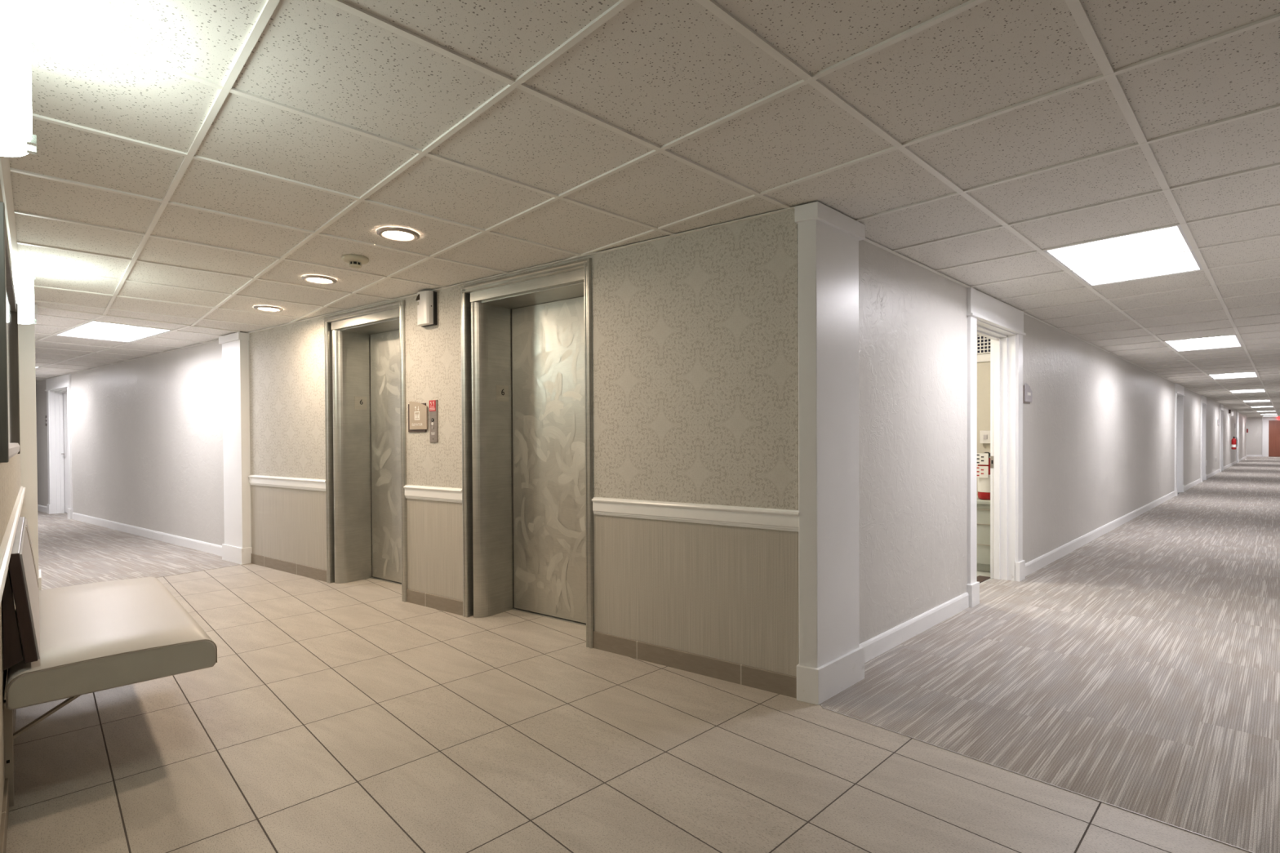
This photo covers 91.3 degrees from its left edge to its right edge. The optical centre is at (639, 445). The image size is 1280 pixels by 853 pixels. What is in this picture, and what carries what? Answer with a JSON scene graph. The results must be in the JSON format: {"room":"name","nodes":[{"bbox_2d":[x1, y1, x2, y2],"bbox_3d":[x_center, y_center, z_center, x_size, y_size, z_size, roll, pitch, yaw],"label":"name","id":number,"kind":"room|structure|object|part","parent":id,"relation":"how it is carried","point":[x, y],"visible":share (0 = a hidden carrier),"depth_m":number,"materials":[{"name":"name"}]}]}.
{"room":"lobby","nodes":[
{"label":"lobby","id":0,"kind":"room"},
{"bbox_2d":[0,180,21,826],"bbox_3d":[-1.799,0.011,1.634,0.150,2.383,8.350,-1,1,-44],"label":"wall","id":1,"kind":"structure","parent":0,"point":[10,472],"depth_m":2.21,"materials":[{"name":"paint"}]},
{"bbox_2d":[0,709,16,852],"bbox_3d":[-1.772,1.133,1.736,0.011,0.096,8.150,-1,1,-44],"label":"baseboard","id":2,"kind":"structure","parent":1,"relation":"attached to","point":[5,811],"depth_m":1.88,"materials":[{"name":"stone"}]},
{"bbox_2d":[0,155,19,271],"bbox_3d":[-1.794,-1.021,1.737,0.028,0.061,8.200,-1,1,-44],"label":"trim","id":3,"kind":"structure","parent":1,"relation":"attached to","point":[5,171],"depth_m":2.68,"materials":[{"name":"paint"}]},
{"bbox_2d":[0,201,20,462],"bbox_3d":[-2.536,-0.336,2.519,0.026,0.765,1.910,-1,1,-44],"label":"framed picture","id":4,"kind":"object","parent":1,"relation":"attached to","point":[10,445],"visible":1,"depth_m":2.26,"materials":[{"name":"mirror"}]},
{"bbox_3d":[-1.891,-0.332,1.850,0.026,0.765,0.050,-1,1,-44],"label":"frame","id":5,"kind":"part","parent":4,"relation":"part of","materials":[{"name":"black wood"}]},
{"bbox_3d":[-2.541,-0.338,2.514,0.004,0.690,1.850,-1,1,-44],"label":"picture glass","id":6,"kind":"part","parent":4,"relation":"part of","materials":[{"name":"glass"}]},
{"bbox_3d":[-2.540,-0.695,2.514,0.022,0.043,1.810,-1,1,-44],"label":"frame","id":7,"kind":"part","parent":4,"relation":"part of","materials":[{"name":"silver metal"}]},
{"bbox_3d":[-2.534,0.018,2.522,0.026,0.058,1.810,-1,1,-44],"label":"frame","id":8,"kind":"part","parent":4,"relation":"part of","materials":[{"name":"silver metal"}]},
{"bbox_3d":[-3.182,-0.340,3.188,0.026,0.765,0.050,-1,1,-44],"label":"frame","id":9,"kind":"part","parent":4,"relation":"part of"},
{"bbox_2d":[0,485,25,605],"bbox_3d":[-1.787,0.370,1.752,0.028,0.100,8.200,-1,1,-44],"label":"trim","id":10,"kind":"structure","parent":1,"relation":"attached to","point":[6,548],"depth_m":2.13,"materials":[{"name":"paint"}]},
{"bbox_2d":[0,0,36,156],"bbox_3d":[-1.490,-0.856,1.476,0.094,0.285,0.250,-1,1,-44],"label":"wall sconce","id":11,"kind":"object","parent":1,"relation":"attached to","point":[17,33],"visible":1,"depth_m":1.43,"materials":[{"name":"white glass"}]},
{"bbox_2d":[13,269,35,324],"bbox_3d":[-3.623,-0.868,3.684,0.094,0.285,0.250,-1,1,-44],"label":"wall sconce","id":12,"kind":"object","parent":1,"relation":"attached to","point":[24,282],"visible":0.95,"depth_m":3.61,"materials":[{"name":"white glass"}]},
{"bbox_2d":[17,304,41,591],"bbox_3d":[-4.801,0.048,4.817,0.260,2.232,0.440,-1,1,-44],"label":"pilaster","id":13,"kind":"object","parent":1,"relation":"attached to","point":[27,369],"visible":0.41,"depth_m":4.72,"materials":[{"name":"white paint"}]},
{"bbox_2d":[2,516,217,807],"bbox_3d":[-2.344,0.756,2.729,0.571,0.835,1.543,-1,1,-44],"label":"bench","id":14,"kind":"object","parent":1,"relation":"attached to","point":[73,642],"visible":0.97,"depth_m":2.27,"materials":[{"name":"beige leather"}]},
{"bbox_3d":[-2.521,0.524,2.566,0.069,0.365,1.490,-1,1,-44],"label":"backrest","id":15,"kind":"part","parent":14,"relation":"part of","materials":[{"name":"leather"}]},
{"bbox_2d":[5,577,216,710],"bbox_3d":[-2.343,0.779,2.733,0.565,0.120,1.540,-1,1,-44],"label":"seat cushion","id":16,"kind":"object","parent":14,"relation":"on","point":[100,636],"depth_m":2.33,"materials":[{"name":"beige leather"}]},
{"bbox_2d":[35,208,798,676],"bbox_3d":[-6.139,-0.033,7.873,17.000,2.384,0.180,0,1,36],"label":"wall","id":17,"kind":"structure","parent":0,"point":[695,360],"depth_m":3.43,"materials":[{"name":"paint"}]},
{"bbox_2d":[44,415,47,426],"bbox_3d":[-9.901,-0.413,10.443,0.130,0.170,0.014,0,1,36],"label":"room sign","id":18,"kind":"object","parent":17,"relation":"attached to","point":[46,416],"visible":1,"depth_m":10.44,"materials":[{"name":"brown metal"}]},
{"bbox_2d":[44,373,72,519],"bbox_3d":[-9.236,0.017,10.077,1.352,2.230,0.235,0,1,36],"label":"door","id":19,"kind":"structure","parent":17,"relation":"in","point":[58,388],"depth_m":10.35,"materials":[{"name":"white paint"}]},
{"bbox_3d":[-9.778,0.112,10.359,0.110,2.040,0.024,0,1,36],"label":"casing","id":20,"kind":"part","parent":19,"relation":"part of","materials":[{"name":"white paint"}]},
{"bbox_3d":[-8.794,0.114,9.654,0.110,2.040,0.024,0,1,36],"label":"casing","id":21,"kind":"part","parent":19,"relation":"part of","materials":[{"name":"white paint"}]},
{"bbox_2d":[37,504,222,555],"bbox_3d":[-8.612,1.082,9.542,11.040,0.105,0.017,0,1,36],"label":"baseboard","id":22,"kind":"structure","parent":17,"relation":"attached to","point":[216,549],"depth_m":7.65,"materials":[{"name":"white paint"}]},
{"bbox_2d":[218,332,252,564],"bbox_3d":[-3.988,0.030,6.165,0.458,2.232,0.095,0,1,36],"label":"pilaster","id":23,"kind":"object","parent":17,"relation":"attached to","point":[237,547],"visible":1,"depth_m":6.08,"materials":[{"name":"white paint"}]},
{"bbox_2d":[323,299,407,602],"bbox_3d":[-2.073,0.007,5.050,1.210,2.320,0.367,0,1,36],"label":"elevator","id":24,"kind":"object","parent":17,"relation":"attached to","point":[365,348],"visible":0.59,"depth_m":5.23,"materials":[{"name":"metal"}]},
{"bbox_3d":[-2.375,-0.361,5.324,0.002,0.110,0.110,0,1,36],"label":"floor number plate","id":25,"kind":"part","parent":24,"relation":"part of","materials":[{"name":"metal"}]},
{"bbox_3d":[-2.150,-1.043,4.939,1.108,0.047,0.122,0,1,36],"label":"frame molding","id":26,"kind":"part","parent":24,"relation":"part of","materials":[{"name":"metal"}]},
{"bbox_3d":[-1.950,0.091,5.147,0.886,2.086,0.027,0,1,36],"label":"door","id":27,"kind":"part","parent":24,"relation":"part of","materials":[{"name":"metal"}]},
{"bbox_3d":[-1.949,1.143,5.158,0.894,0.006,0.047,0,1,36],"label":"door sill","id":28,"kind":"part","parent":24,"relation":"part of","materials":[{"name":"metal"}]},
{"bbox_2d":[408,401,427,431],"bbox_3d":[-1.598,-0.208,4.497,0.229,0.222,0.017,0,1,36],"label":"sign","id":29,"kind":"object","parent":17,"relation":"attached to","point":[417,412],"visible":1,"depth_m":4.49,"materials":[{"name":"beige plastic"}]},
{"bbox_2d":[415,290,436,327],"bbox_3d":[-1.502,-0.957,4.382,0.159,0.233,0.074,0,1,36],"label":"air freshener","id":30,"kind":"object","parent":17,"relation":"attached to","point":[426,300],"visible":1,"depth_m":4.35,"materials":[{"name":"white plastic"}]},
{"bbox_3d":[-1.484,-0.956,4.400,0.151,0.230,0.024,0,1,36],"label":"plate","id":31,"kind":"part","parent":30,"relation":"part of","materials":[{"name":"white plastic"}]},
{"bbox_2d":[429,399,438,442],"bbox_3d":[-1.451,-0.171,4.394,0.086,0.300,0.014,0,1,36],"label":"panel","id":32,"kind":"object","parent":17,"relation":"attached to","point":[433,437],"visible":1,"depth_m":4.39,"materials":[{"name":"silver metal"}]},
{"bbox_2d":[248,475,799,532],"bbox_3d":[-1.529,0.340,4.451,5.543,0.100,0.028,0,1,36],"label":"trim","id":33,"kind":"structure","parent":17,"relation":"attached to","point":[777,519],"depth_m":3.28,"materials":[{"name":"paint"}]},
{"bbox_2d":[250,553,796,698],"bbox_3d":[-1.524,1.103,4.469,5.533,0.096,0.011,0,1,36],"label":"baseboard","id":34,"kind":"structure","parent":17,"relation":"attached to","point":[783,684],"depth_m":3.30,"materials":[{"name":"stone"}]},
{"bbox_2d":[459,257,594,648],"bbox_3d":[-0.634,0.011,4.019,1.234,2.320,0.367,0,1,36],"label":"elevator","id":35,"kind":"object","parent":17,"relation":"attached to","point":[526,338],"visible":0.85,"depth_m":4.18,"materials":[{"name":"metal"}]},
{"bbox_3d":[-0.946,-0.358,4.300,0.002,0.110,0.110,0,1,36],"label":"floor number plate","id":36,"kind":"part","parent":35,"relation":"part of","materials":[{"name":"metal"}]},
{"bbox_3d":[-0.711,-1.040,3.908,1.132,0.047,0.122,0,1,36],"label":"frame molding","id":37,"kind":"part","parent":35,"relation":"part of","materials":[{"name":"metal"}]},
{"bbox_3d":[-0.510,0.094,4.116,0.910,2.086,0.027,0,1,36],"label":"door","id":38,"kind":"part","parent":35,"relation":"part of","materials":[{"name":"metal"}]},
{"bbox_3d":[-0.510,1.146,4.127,0.918,0.006,0.047,0,1,36],"label":"door sill","id":39,"kind":"part","parent":35,"relation":"part of","materials":[{"name":"metal"}]},
{"bbox_2d":[35,206,1246,416],"bbox_3d":[9.629,-1.348,23.055,47.094,0.022,16.735,-1,1,-44],"label":"trim","id":40,"kind":"structure","parent":17,"relation":"attached to","point":[874,243],"depth_m":3.95,"materials":[{"name":"paint"}]},
{"bbox_2d":[5,0,1279,417],"bbox_3d":[11.280,-1.345,22.401,51.666,0.016,19.976,-1,1,-44],"label":"ceiling","id":41,"kind":"structure","parent":0,"point":[195,161],"depth_m":2.25,"materials":[{"name":"tile"}]},
{"bbox_2d":[55,321,169,342],"bbox_3d":[-5.064,-1.146,6.005,1.195,0.127,0.586,0,1,36],"label":"ceiling light","id":42,"kind":"object","parent":41,"relation":"attached to","point":[96,326],"visible":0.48,"depth_m":6.25,"materials":[{"name":"white"}]},
{"bbox_2d":[76,321,130,333],"bbox_3d":[-5.064,-1.168,6.005,1.171,0.045,0.330,0,1,36],"label":"diffuser","id":43,"kind":"object","parent":42,"relation":"attached to","point":[96,326],"depth_m":6.14,"materials":[{"name":"white plastic"}]},
{"bbox_2d":[253,305,283,311],"bbox_3d":[-2.930,-1.077,4.939,0.204,0.014,0.204,-1,1,-44],"label":"recessed light","id":44,"kind":"object","parent":41,"relation":"in","point":[262,308],"visible":1,"depth_m":4.92,"materials":[{"name":"beige"}]},
{"bbox_2d":[301,275,337,284],"bbox_3d":[-2.079,-1.073,4.057,0.204,0.014,0.204,-1,1,-44],"label":"recessed light","id":45,"kind":"object","parent":41,"relation":"in","point":[317,279],"visible":1,"depth_m":4.04,"materials":[{"name":"beige"}]},
{"bbox_2d":[341,253,368,268],"bbox_3d":[-1.637,-1.052,3.599,0.146,0.054,0.146,-1,1,-44],"label":"smoke detector","id":46,"kind":"object","parent":41,"relation":"attached to","point":[356,261],"visible":1,"depth_m":3.57,"materials":[{"name":"beige plastic"}]},
{"bbox_2d":[376,226,419,241],"bbox_3d":[-1.226,-1.068,3.174,0.204,0.014,0.204,-1,1,-44],"label":"recessed light","id":47,"kind":"object","parent":41,"relation":"in","point":[393,233],"visible":1,"depth_m":3.15,"materials":[{"name":"silver metal"}]},
{"bbox_2d":[1044,225,1202,285],"bbox_3d":[2.900,-1.164,3.722,1.195,0.127,0.586,-1,1,-44],"label":"ceiling light","id":48,"kind":"object","parent":41,"relation":"attached to","point":[1170,239],"visible":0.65,"depth_m":3.87,"materials":[{"name":"white plastic"}]},
{"bbox_2d":[1088,229,1176,269],"bbox_3d":[2.900,-1.186,3.722,1.171,0.045,0.330,-1,1,-44],"label":"diffuser","id":49,"kind":"object","parent":48,"relation":"attached to","point":[1155,242],"depth_m":3.78,"materials":[{"name":"white plastic"}]},
{"bbox_2d":[1164,334,1242,351],"bbox_3d":[6.409,-1.218,7.109,1.195,0.127,0.586,-1,1,-44],"label":"ceiling light","id":50,"kind":"object","parent":41,"relation":"attached to","point":[1228,338],"visible":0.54,"depth_m":7.41,"materials":[{"name":"white"}]},
{"bbox_2d":[1188,336,1227,343],"bbox_3d":[6.409,-1.240,7.109,1.171,0.045,0.330,-1,1,-44],"label":"diffuser","id":51,"kind":"object","parent":50,"relation":"attached to","point":[1220,339],"depth_m":7.32,"materials":[{"name":"white plastic"}]},
{"bbox_2d":[1208,372,1257,378],"bbox_3d":[10.356,-1.280,10.919,1.195,0.127,0.586,-1,1,-44],"label":"ceiling light","id":52,"kind":"object","parent":41,"relation":"attached to","point":[1251,374],"visible":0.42,"depth_m":11.29,"materials":[{"name":"white"}]},
{"bbox_2d":[1230,389,1265,393],"bbox_3d":[14.304,-1.341,14.729,1.195,0.127,0.586,-1,1,-44],"label":"ceiling light","id":53,"kind":"object","parent":41,"relation":"attached to","point":[1252,390],"visible":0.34,"depth_m":15.13,"materials":[{"name":"white plastic"}]},
{"bbox_2d":[1243,400,1271,402],"bbox_3d":[18.689,-1.409,18.962,1.195,0.127,0.586,-1,1,-44],"label":"ceiling light","id":54,"kind":"object","parent":41,"relation":"attached to","point":[1256,400],"visible":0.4,"depth_m":19.31,"materials":[{"name":"white plastic"}]},
{"bbox_2d":[5,456,1279,852],"bbox_3d":[11.216,0.921,22.502,52.029,0.062,20.292,-1,1,-44],"label":"floor","id":55,"kind":"structure","parent":0,"point":[354,717],"depth_m":2.56,"materials":[{"name":"tile"}]},
{"bbox_2d":[977,495,990,572],"bbox_3d":[2.970,0.795,5.856,0.490,0.635,0.745,-1,1,-44],"label":"base cabinet","id":56,"kind":"object","parent":55,"relation":"on","point":[983,505],"visible":0.02,"depth_m":5.50,"materials":[{"name":"white wood"}]},
{"bbox_2d":[977,495,990,504],"bbox_3d":[2.969,0.495,5.853,0.490,0.035,0.745,-1,1,-44],"label":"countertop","id":57,"kind":"structure","parent":56,"relation":"on","point":[980,501],"depth_m":5.48,"materials":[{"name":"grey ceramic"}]},
{"bbox_2d":[977,452,990,499],"bbox_3d":[3.079,0.270,5.562,0.202,0.420,0.146,0,1,-14],"label":"box","id":58,"kind":"object","parent":57,"relation":"on","point":[983,459],"visible":0.7,"depth_m":5.51,"materials":[{"name":"multicoloured cardboard"}]},
{"bbox_2d":[822,707,1253,852],"bbox_3d":[1.506,1.161,2.030,0.003,0.007,2.020,-1,1,-44],"label":"trim","id":59,"kind":"structure","parent":55,"relation":"on","point":[822,708],"depth_m":2.12,"materials":[{"name":"silver metal"}]},
{"bbox_2d":[977,361,990,495],"bbox_3d":[2.206,-0.176,5.631,2.200,2.610,1.560,-1,1,-44],"label":"wall","id":60,"kind":"structure","parent":0,"point":[984,367],"depth_m":5.92,"materials":[{"name":"paint"}]},
{"bbox_2d":[977,334,990,362],"bbox_3d":[3.198,-0.970,5.931,0.038,0.360,0.500,-1,1,-44],"label":"air vent","id":61,"kind":"object","parent":60,"relation":"in","point":[983,343],"visible":0.12,"depth_m":5.89,"materials":[{"name":"white plastic"}]},
{"bbox_3d":[3.204,-0.970,5.937,0.019,0.360,0.500,-1,1,-44],"label":"frame","id":62,"kind":"part","parent":61,"relation":"part of","materials":[{"name":"white plastic"}]},
{"bbox_2d":[979,430,990,443],"bbox_3d":[3.251,-0.080,5.876,0.057,0.120,0.100,-1,1,-44],"label":"switch box","id":63,"kind":"object","parent":60,"relation":"attached to","point":[984,436],"visible":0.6,"depth_m":5.86,"materials":[{"name":"white plastic"}]},
{"bbox_2d":[977,575,990,582],"bbox_3d":[2.587,1.121,4.984,0.960,0.006,0.090,-1,1,-44],"label":"floor","id":64,"kind":"structure","parent":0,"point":[980,579],"depth_m":5.24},
{"bbox_2d":[858,240,1246,644],"bbox_3d":[16.488,-0.262,18.208,43.980,2.383,0.180,-1,1,-44],"label":"wall","id":65,"kind":"structure","parent":0,"point":[1099,425],"depth_m":4.19,"materials":[{"name":"paint"}]},
{"bbox_2d":[794,201,865,705],"bbox_3d":[0.900,0.038,2.956,0.469,2.232,0.117,-1,1,-44],"label":"pilaster","id":66,"kind":"object","parent":65,"relation":"attached to","point":[831,656],"visible":1,"depth_m":2.86,"materials":[{"name":"white paint"}]},
{"bbox_2d":[966,287,1026,607],"bbox_3d":[2.687,0.009,4.859,1.267,2.230,0.220,-1,1,-44],"label":"door frame","id":67,"kind":"structure","parent":65,"relation":"in","point":[988,317],"depth_m":5.15,"materials":[{"name":"white paint"}]},
{"bbox_3d":[2.344,0.111,4.417,0.125,2.040,0.024,-1,1,-44],"label":"casing","id":68,"kind":"part","parent":67,"relation":"part of","materials":[{"name":"white paint"}]},
{"bbox_3d":[2.957,0.139,5.252,0.003,0.100,0.026,-1,1,-44],"label":"strike plate","id":69,"kind":"part","parent":67,"relation":"part of","materials":[{"name":"silver metal"}]},
{"bbox_3d":[3.142,0.098,5.188,0.125,2.040,0.024,-1,1,-44],"label":"casing","id":70,"kind":"part","parent":67,"relation":"part of","materials":[{"name":"white paint"}]},
{"bbox_2d":[1022,382,1031,404],"bbox_3d":[3.324,-0.445,5.362,0.210,0.170,0.017,-1,1,-44],"label":"room sign","id":71,"kind":"object","parent":65,"relation":"attached to","point":[1027,391],"visible":1,"depth_m":5.33,"materials":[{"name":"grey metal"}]},
{"bbox_2d":[859,456,1246,662],"bbox_3d":[16.673,0.856,18.258,43.470,0.105,0.017,-1,1,-44],"label":"baseboard","id":72,"kind":"structure","parent":65,"relation":"attached to","point":[875,646],"depth_m":4.21,"materials":[{"name":"white paint"}]},
{"bbox_2d":[1174,383,1185,496],"bbox_3d":[10.979,-0.120,12.873,1.322,2.230,0.235,-1,1,-44],"label":"door","id":73,"kind":"structure","parent":65,"relation":"in","point":[1179,389],"depth_m":13.18,"materials":[{"name":"white paint"}]},
{"bbox_3d":[10.621,-0.018,12.407,0.125,2.040,0.024,-1,1,-44],"label":"casing","id":74,"kind":"part","parent":73,"relation":"part of","materials":[{"name":"white paint"}]},
{"bbox_3d":[11.459,-0.031,13.216,0.125,2.040,0.024,-1,1,-44],"label":"casing","id":75,"kind":"part","parent":73,"relation":"part of","materials":[{"name":"white paint"}]},
{"bbox_2d":[1200,395,1206,482],"bbox_3d":[14.749,-0.178,16.512,1.242,2.230,0.235,-1,1,-44],"label":"door","id":76,"kind":"structure","parent":65,"relation":"in","point":[1203,399],"depth_m":16.78,"materials":[{"name":"white paint"}]},
{"bbox_3d":[14.420,-0.077,16.073,0.125,2.040,0.024,-1,1,-44],"label":"casing","id":77,"kind":"part","parent":76,"relation":"part of","materials":[{"name":"white paint"}]},
{"bbox_3d":[15.200,-0.089,16.827,0.125,2.040,0.024,-1,1,-44],"label":"casing","id":78,"kind":"part","parent":76,"relation":"part of","materials":[{"name":"white paint"}]},
{"bbox_2d":[1219,404,1223,471],"bbox_3d":[19.368,-0.250,20.971,1.282,2.230,0.235,-1,1,-44],"label":"door","id":79,"kind":"structure","parent":65,"relation":"in","point":[1221,406],"depth_m":21.25,"materials":[{"name":"white paint"}]},
{"bbox_3d":[19.024,-0.148,20.518,0.125,2.040,0.024,-1,1,-44],"label":"casing","id":80,"kind":"part","parent":79,"relation":"part of","materials":[{"name":"white paint"}]},
{"bbox_3d":[19.834,-0.161,21.299,0.125,2.040,0.024,-1,1,-44],"label":"casing","id":81,"kind":"part","parent":79,"relation":"part of","materials":[{"name":"white paint"}]},
{"bbox_2d":[1228,409,1233,416],"bbox_3d":[22.349,-1.229,23.662,0.650,0.240,0.105,-1,1,-44],"label":"fire alarm strobe","id":82,"kind":"object","parent":65,"relation":"attached to","point":[1231,413],"visible":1,"depth_m":23.80,"materials":[{"name":"white plastic"}]},
{"bbox_2d":[1230,436,1237,449],"bbox_3d":[23.022,-0.099,24.256,0.158,0.500,0.150,0,1,-5],"label":"fire extinguisher","id":83,"kind":"object","parent":65,"relation":"attached to","point":[1233,442],"visible":1,"depth_m":24.21,"materials":[{"name":"red metal"}]},
{"bbox_2d":[1235,411,1239,463],"bbox_3d":[26.095,-0.355,27.463,1.382,2.230,0.235,-1,1,-44],"label":"door","id":84,"kind":"structure","parent":65,"relation":"in","point":[1237,412],"depth_m":27.78,"materials":[{"name":"white paint"}]},
{"bbox_3d":[25.715,-0.252,26.976,0.125,2.040,0.024,-1,1,-44],"label":"casing","id":85,"kind":"part","parent":84,"relation":"part of","materials":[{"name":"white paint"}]},
{"bbox_3d":[26.597,-0.266,27.827,0.125,2.040,0.024,-1,1,-44],"label":"casing","id":86,"kind":"part","parent":84,"relation":"part of","materials":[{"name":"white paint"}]},
{"bbox_2d":[1246,416,1275,457],"bbox_3d":[34.921,-0.540,35.200,0.150,2.383,3.350,-1,1,-44],"label":"wall","id":87,"kind":"structure","parent":0,"point":[1254,424],"depth_m":35.33,"materials":[{"name":"paint"}]},
{"bbox_2d":[1246,454,1262,457],"bbox_3d":[34.358,0.577,35.685,0.017,0.105,1.580,-1,1,-44],"label":"baseboard","id":88,"kind":"structure","parent":87,"relation":"attached to","point":[1246,455],"depth_m":35.34,"materials":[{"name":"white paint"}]},
{"bbox_2d":[1262,416,1279,457],"bbox_3d":[35.400,-0.479,34.572,0.035,2.230,1.480,-1,1,-44],"label":"door","id":89,"kind":"structure","parent":87,"relation":"in","point":[1270,425],"depth_m":34.84,"materials":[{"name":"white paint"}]},
{"bbox_3d":[34.989,-0.397,35.003,0.030,2.060,0.250,-1,1,-44],"label":"casing","id":90,"kind":"part","parent":89,"relation":"part of","materials":[{"name":"white paint"}]}
]}

